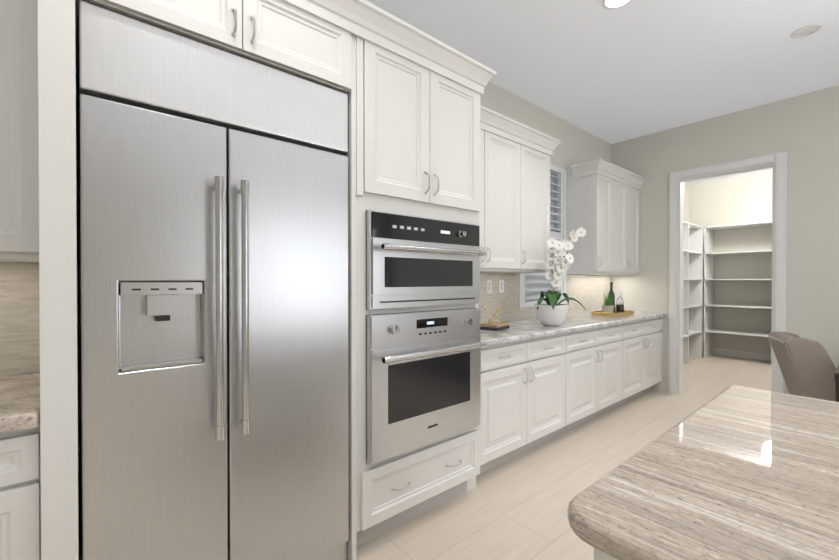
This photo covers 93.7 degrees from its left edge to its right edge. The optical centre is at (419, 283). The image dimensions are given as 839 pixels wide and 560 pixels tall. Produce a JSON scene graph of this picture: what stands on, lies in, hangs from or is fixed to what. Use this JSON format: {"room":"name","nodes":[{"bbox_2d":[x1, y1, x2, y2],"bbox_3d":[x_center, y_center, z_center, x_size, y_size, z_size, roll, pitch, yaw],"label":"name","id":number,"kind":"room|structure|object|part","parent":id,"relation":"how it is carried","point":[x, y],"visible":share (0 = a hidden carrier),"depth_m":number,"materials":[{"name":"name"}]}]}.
{"room":"kitchen","nodes":[
{"label":"kitchen","id":0,"kind":"room"},
{"bbox_2d":[7,81,689,559],"bbox_3d":[0.689,-0.260,3.615,11.050,3.040,0.120,0,1,-41],"label":"wall","id":1,"kind":"structure","parent":0,"point":[577,145],"depth_m":3.98,"materials":[{"name":"paint"}]},
{"bbox_2d":[0,0,38,262],"bbox_3d":[-2.002,-0.611,0.955,1.604,1.060,0.403,0,1,-41],"label":"upper cabinet","id":2,"kind":"object","parent":1,"relation":"attached to","point":[19,217],"visible":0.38,"depth_m":1.31,"materials":[{"name":"white paint"}]},
{"bbox_2d":[0,262,39,375],"bbox_3d":[-2.130,0.141,1.110,1.604,0.444,0.010,0,1,-41],"label":"backsplash","id":3,"kind":"structure","parent":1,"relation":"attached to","point":[19,323],"depth_m":1.56,"materials":[{"name":"tile"}]},
{"bbox_2d":[486,280,491,292],"bbox_3d":[0.613,0.024,3.452,0.070,0.115,0.007,0,1,-41],"label":"electrical outlet","id":4,"kind":"object","parent":1,"relation":"attached to","point":[488,286],"visible":1,"depth_m":3.45,"materials":[{"name":"white plastic"}]},
{"bbox_2d":[499,280,503,292],"bbox_3d":[0.742,0.023,3.563,0.070,0.115,0.007,0,1,-41],"label":"electrical outlet","id":5,"kind":"object","parent":1,"relation":"attached to","point":[501,286],"visible":1,"depth_m":3.56,"materials":[{"name":"white plastic"}]},
{"bbox_2d":[478,129,549,272],"bbox_3d":[0.545,-0.627,3.156,1.343,1.060,0.383,0,1,-41],"label":"upper cabinet","id":6,"kind":"object","parent":1,"relation":"attached to","point":[514,218],"visible":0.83,"depth_m":3.14,"materials":[{"name":"white paint"}]},
{"bbox_2d":[519,164,566,307],"bbox_3d":[1.244,-0.508,4.050,0.860,1.468,0.102,0,1,-41],"label":"window shutter","id":7,"kind":"object","parent":1,"relation":"attached to","point":[532,286],"visible":0.42,"depth_m":4.19,"materials":[{"name":"white wood"}]},
{"bbox_2d":[478,272,610,322],"bbox_3d":[1.190,0.121,3.961,3.338,0.444,0.010,0,1,-41],"label":"backsplash","id":8,"kind":"structure","parent":1,"relation":"attached to","point":[588,292],"depth_m":3.74,"materials":[{"name":"tile"}]},
{"bbox_2d":[347,353,770,559],"bbox_3d":[2.715,1.307,1.267,11.250,0.060,6.500,0,1,-41],"label":"floor","id":9,"kind":"structure","parent":0,"point":[515,508],"depth_m":2.46,"materials":[{"name":"tile"}]},
{"bbox_2d":[0,425,40,559],"bbox_3d":[-1.485,0.840,1.241,0.460,0.874,0.658,0,1,-41],"label":"base cabinet","id":10,"kind":"object","parent":9,"relation":"on","point":[20,513],"visible":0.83,"depth_m":1.10,"materials":[{"name":"white paint"}]},
{"bbox_2d":[0,372,39,433],"bbox_3d":[-1.908,0.389,0.852,1.604,0.046,0.693,0,1,-41],"label":"countertop","id":11,"kind":"structure","parent":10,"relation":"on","point":[19,402],"depth_m":1.20,"materials":[{"name":"beige stone"}]},
{"bbox_2d":[37,0,355,559],"bbox_3d":[-0.891,0.064,1.696,1.040,2.420,0.733,0,1,-41],"label":"tall cabinet","id":12,"kind":"object","parent":9,"relation":"on","point":[284,37],"visible":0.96,"depth_m":1.15,"materials":[{"name":"white paint"}]},
{"bbox_2d":[79,0,348,559],"bbox_3d":[-0.862,0.208,1.708,0.921,2.132,0.740,0,1,-41],"label":"fridge","id":13,"kind":"object","parent":9,"relation":"on","point":[339,552],"depth_m":1.40,"materials":[{"name":"silver metal"}]},
{"bbox_3d":[-0.883,0.300,1.340,0.408,1.743,0.068,0,1,-41],"label":"fridge door","id":14,"kind":"part","parent":13,"relation":"part of","materials":[{"name":"silver metal"}]},
{"bbox_3d":[-0.874,0.137,1.339,0.232,0.284,0.051,0,1,-41],"label":"fridge panel","id":15,"kind":"part","parent":13,"relation":"part of","materials":[{"name":"silver metal"}]},
{"bbox_3d":[-0.699,-0.582,1.512,0.919,0.017,0.038,0,1,-41],"label":"fridge panel","id":16,"kind":"part","parent":13,"relation":"part of","materials":[{"name":"silver metal"}]},
{"bbox_3d":[-0.690,-0.723,1.501,0.919,0.264,0.064,0,1,-41],"label":"fridge panel","id":17,"kind":"part","parent":13,"relation":"part of","materials":[{"name":"silver metal"}]},
{"bbox_3d":[-0.713,0.086,1.393,0.029,0.920,0.069,0,1,-41],"label":"fridge handle","id":18,"kind":"part","parent":13,"relation":"part of","materials":[{"name":"silver metal"}]},
{"bbox_3d":[-0.648,0.085,1.448,0.029,0.920,0.069,0,1,-41],"label":"fridge handle","id":19,"kind":"part","parent":13,"relation":"part of","materials":[{"name":"silver metal"}]},
{"bbox_3d":[-0.532,0.297,1.641,0.505,1.743,0.068,0,1,-41],"label":"fridge door","id":20,"kind":"part","parent":13,"relation":"part of","materials":[{"name":"silver metal"}]},
{"bbox_2d":[356,36,480,547],"bbox_3d":[-0.148,0.059,2.335,0.920,2.420,0.733,0,1,-41],"label":"tall cabinet","id":21,"kind":"object","parent":9,"relation":"on","point":[417,140],"visible":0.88,"depth_m":1.99,"materials":[{"name":"white paint"}]},
{"bbox_2d":[366,308,486,464],"bbox_3d":[-0.123,0.492,2.283,0.768,0.694,0.733,0,1,-41],"label":"wall oven","id":22,"kind":"object","parent":21,"relation":"in","point":[393,313],"depth_m":2.00,"materials":[{"name":"silver metal"}]},
{"bbox_3d":[0.066,0.493,2.063,0.768,0.694,0.070,0,1,-41],"label":"wall oven front","id":23,"kind":"part","parent":22,"relation":"part of","materials":[{"name":"silver metal"}]},
{"bbox_3d":[0.093,0.346,2.030,0.708,0.032,0.070,0,1,-41],"label":"wall oven handle","id":24,"kind":"part","parent":22,"relation":"part of","materials":[{"name":"silver metal"}]},
{"bbox_3d":[-0.166,-0.115,2.329,0.748,0.441,0.600,0,1,-41],"label":"microwave","id":25,"kind":"object","parent":21,"relation":"in","visible":0},
{"bbox_2d":[366,210,485,308],"bbox_3d":[0.078,-0.113,2.046,0.768,0.461,0.106,0,1,-41],"label":"microwave","id":26,"kind":"object","parent":25,"relation":"attached to","point":[399,279],"depth_m":1.99,"materials":[{"name":"silver metal"}]},
{"bbox_3d":[0.091,-0.172,2.029,0.708,0.029,0.064,0,1,-41],"label":"microwave handle","id":27,"kind":"part","parent":26,"relation":"part of","materials":[{"name":"silver metal"}]},
{"bbox_2d":[478,332,569,473],"bbox_3d":[0.570,0.827,3.038,1.078,0.874,0.608,0,1,-41],"label":"base cabinet","id":28,"kind":"object","parent":9,"relation":"on","point":[535,392],"depth_m":2.78,"materials":[{"name":"white paint"}]},
{"bbox_2d":[479,311,666,345],"bbox_3d":[1.393,0.365,3.717,3.351,0.039,0.646,0,1,-41],"label":"countertop","id":29,"kind":"structure","parent":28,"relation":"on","point":[520,330],"depth_m":3.29,"materials":[{"name":"white stone"}]},
{"bbox_2d":[480,321,509,330],"bbox_3d":[0.578,0.327,3.050,0.160,0.044,0.220,0,1,37],"label":"books","id":30,"kind":"object","parent":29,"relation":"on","point":[494,326],"visible":0.88,"depth_m":2.98,"materials":[{"name":"grey paper"}]},
{"bbox_2d":[484,307,504,323],"bbox_3d":[0.578,0.244,3.050,0.158,0.120,0.152,0,1,-41],"label":"sculpture","id":31,"kind":"object","parent":30,"relation":"on","point":[489,320],"visible":1,"depth_m":3.04,"materials":[{"name":"gold metal"}]},
{"bbox_2d":[534,227,585,325],"bbox_3d":[1.136,-0.065,3.255,0.502,0.825,0.376,0,1,-41],"label":"orchid","id":32,"kind":"object","parent":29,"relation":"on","point":[550,312],"visible":1,"depth_m":3.22,"materials":[{"name":"white plant"}]},
{"bbox_2d":[591,310,633,316],"bbox_3d":[2.129,0.320,4.329,0.480,0.040,0.260,0,1,-41],"label":"tray","id":33,"kind":"object","parent":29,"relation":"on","point":[615,314],"visible":0.81,"depth_m":4.20,"materials":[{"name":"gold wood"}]},
{"bbox_2d":[602,294,613,312],"bbox_3d":[2.030,0.204,4.244,0.120,0.257,0.118,0,1,-41],"label":"potted plant","id":34,"kind":"object","parent":33,"relation":"on","point":[608,306],"visible":0.94,"depth_m":4.21,"materials":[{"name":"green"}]},
{"bbox_2d":[608,282,614,312],"bbox_3d":[2.132,0.157,4.370,0.072,0.350,0.071,0,1,-41],"label":"bottle","id":35,"kind":"object","parent":33,"relation":"on","point":[611,294],"visible":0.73,"depth_m":4.34,"materials":[{"name":"green glass"}]},
{"bbox_2d":[616,290,623,312],"bbox_3d":[2.241,0.202,4.398,0.086,0.260,0.085,0,1,-41],"label":"clear bottle","id":36,"kind":"object","parent":33,"relation":"on","point":[619,304],"visible":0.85,"depth_m":4.37,"materials":[{"name":"clear glass"}]},
{"bbox_2d":[570,323,625,429],"bbox_3d":[1.387,0.822,3.740,1.078,0.874,0.608,0,1,-41],"label":"base cabinet","id":37,"kind":"object","parent":9,"relation":"on","point":[597,355],"depth_m":3.51,"materials":[{"name":"white paint"}]},
{"bbox_2d":[594,548,617,559],"bbox_3d":[1.448,0.848,0.117,1.075,0.873,2.320,0,1,-41],"label":"kitchen island","id":38,"kind":"object","parent":9,"relation":"on","point":[599,555],"depth_m":0.63,"materials":[{"name":"white paint"}]},
{"bbox_2d":[568,385,838,559],"bbox_3d":[1.456,0.391,0.120,1.185,0.040,2.410,0,1,-41],"label":"island countertop","id":39,"kind":"structure","parent":38,"relation":"on","point":[732,472],"depth_m":0.70,"materials":[{"name":"stone"}]},
{"bbox_2d":[626,317,662,402],"bbox_3d":[2.224,0.817,4.459,1.128,0.874,0.608,0,1,-41],"label":"base cabinet","id":40,"kind":"object","parent":9,"relation":"on","point":[644,338],"depth_m":4.23,"materials":[{"name":"white paint"}]},
{"bbox_2d":[683,221,706,363],"bbox_3d":[3.848,0.148,6.020,3.123,2.190,0.348,0,1,-41],"label":"pantry shelving","id":41,"kind":"object","parent":9,"relation":"on","point":[693,279],"depth_m":6.59,"materials":[{"name":"white wood"}]},
{"bbox_2d":[704,221,771,357],"bbox_3d":[5.684,0.149,5.884,0.513,2.190,2.250,0,1,-41],"label":"pantry shelving","id":42,"kind":"object","parent":9,"relation":"on","point":[710,230],"depth_m":6.64,"materials":[{"name":"white wood"}]},
{"bbox_2d":[767,332,835,400],"bbox_3d":[3.156,0.835,3.008,0.670,0.860,0.490,0,0,29],"label":"chair","id":43,"kind":"object","parent":9,"relation":"on","point":[807,367],"visible":0.75,"depth_m":2.90,"materials":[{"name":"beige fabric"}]},
{"bbox_2d":[834,365,838,401],"bbox_3d":[3.793,0.897,1.942,1.630,0.750,2.325,0,1,-41],"label":"dining table","id":44,"kind":"object","parent":9,"relation":"on","point":[836,376],"visible":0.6,"depth_m":2.29,"materials":[{"name":"brown"}]},
{"bbox_2d":[366,0,838,184],"bbox_3d":[2.715,-1.793,1.245,11.250,0.060,6.500,0,1,-41],"label":"ceiling","id":45,"kind":"structure","parent":0,"point":[632,69],"depth_m":3.02,"materials":[{"name":"white paint"}]},
{"bbox_2d":[602,0,631,8],"bbox_3d":[1.235,-1.767,2.439,0.186,0.008,0.186,0,1,-41],"label":"recessed light","id":46,"kind":"object","parent":45,"relation":"in","point":[611,4],"visible":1,"depth_m":2.48,"materials":[{"name":"white"}]},
{"bbox_2d":[791,24,821,38],"bbox_3d":[2.713,-1.770,2.759,0.156,0.008,0.156,0,1,-41],"label":"ceiling detector","id":47,"kind":"object","parent":45,"relation":"attached to","point":[807,30],"visible":1,"depth_m":2.76,"materials":[{"name":"white plastic"}]},
{"bbox_2d":[611,85,838,393],"bbox_3d":[4.519,-0.254,2.739,0.120,3.040,6.200,0,1,-41],"label":"wall","id":48,"kind":"structure","parent":0,"point":[802,130],"depth_m":3.79,"materials":[{"name":"paint"}]},
{"bbox_2d":[281,0,645,189],"bbox_3d":[0.104,-1.187,2.523,6.848,0.130,0.762,0,1,-41],"label":"crown molding","id":49,"kind":"structure","parent":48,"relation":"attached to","point":[373,24],"depth_m":2.06,"materials":[{"name":"white paint"}]},
{"bbox_2d":[566,174,639,274],"bbox_3d":[2.150,-0.636,4.534,1.128,1.060,0.383,0,1,-41],"label":"upper cabinet","id":50,"kind":"object","parent":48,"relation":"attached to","point":[603,211],"visible":0.96,"depth_m":4.25,"materials":[{"name":"white paint"}]},
{"bbox_2d":[668,151,786,393],"bbox_3d":[3.249,-0.009,4.200,0.150,2.530,0.998,0,1,-41],"label":"door frame","id":51,"kind":"structure","parent":48,"relation":"attached to","point":[778,166],"depth_m":4.16,"materials":[{"name":"white wood"}]},
{"bbox_2d":[690,172,771,353],"bbox_3d":[5.831,-0.278,6.185,0.100,3.040,2.680,0,1,-41],"label":"wall","id":52,"kind":"structure","parent":0,"point":[740,200],"depth_m":6.62,"materials":[{"name":"paint"}]},
{"bbox_2d":[713,348,770,360],"bbox_3d":[5.884,1.188,6.043,0.015,0.110,2.340,0,1,-41],"label":"baseboard","id":53,"kind":"structure","parent":52,"relation":"attached to","point":[745,354],"depth_m":6.58,"materials":[{"name":"white wood"}]}
]}

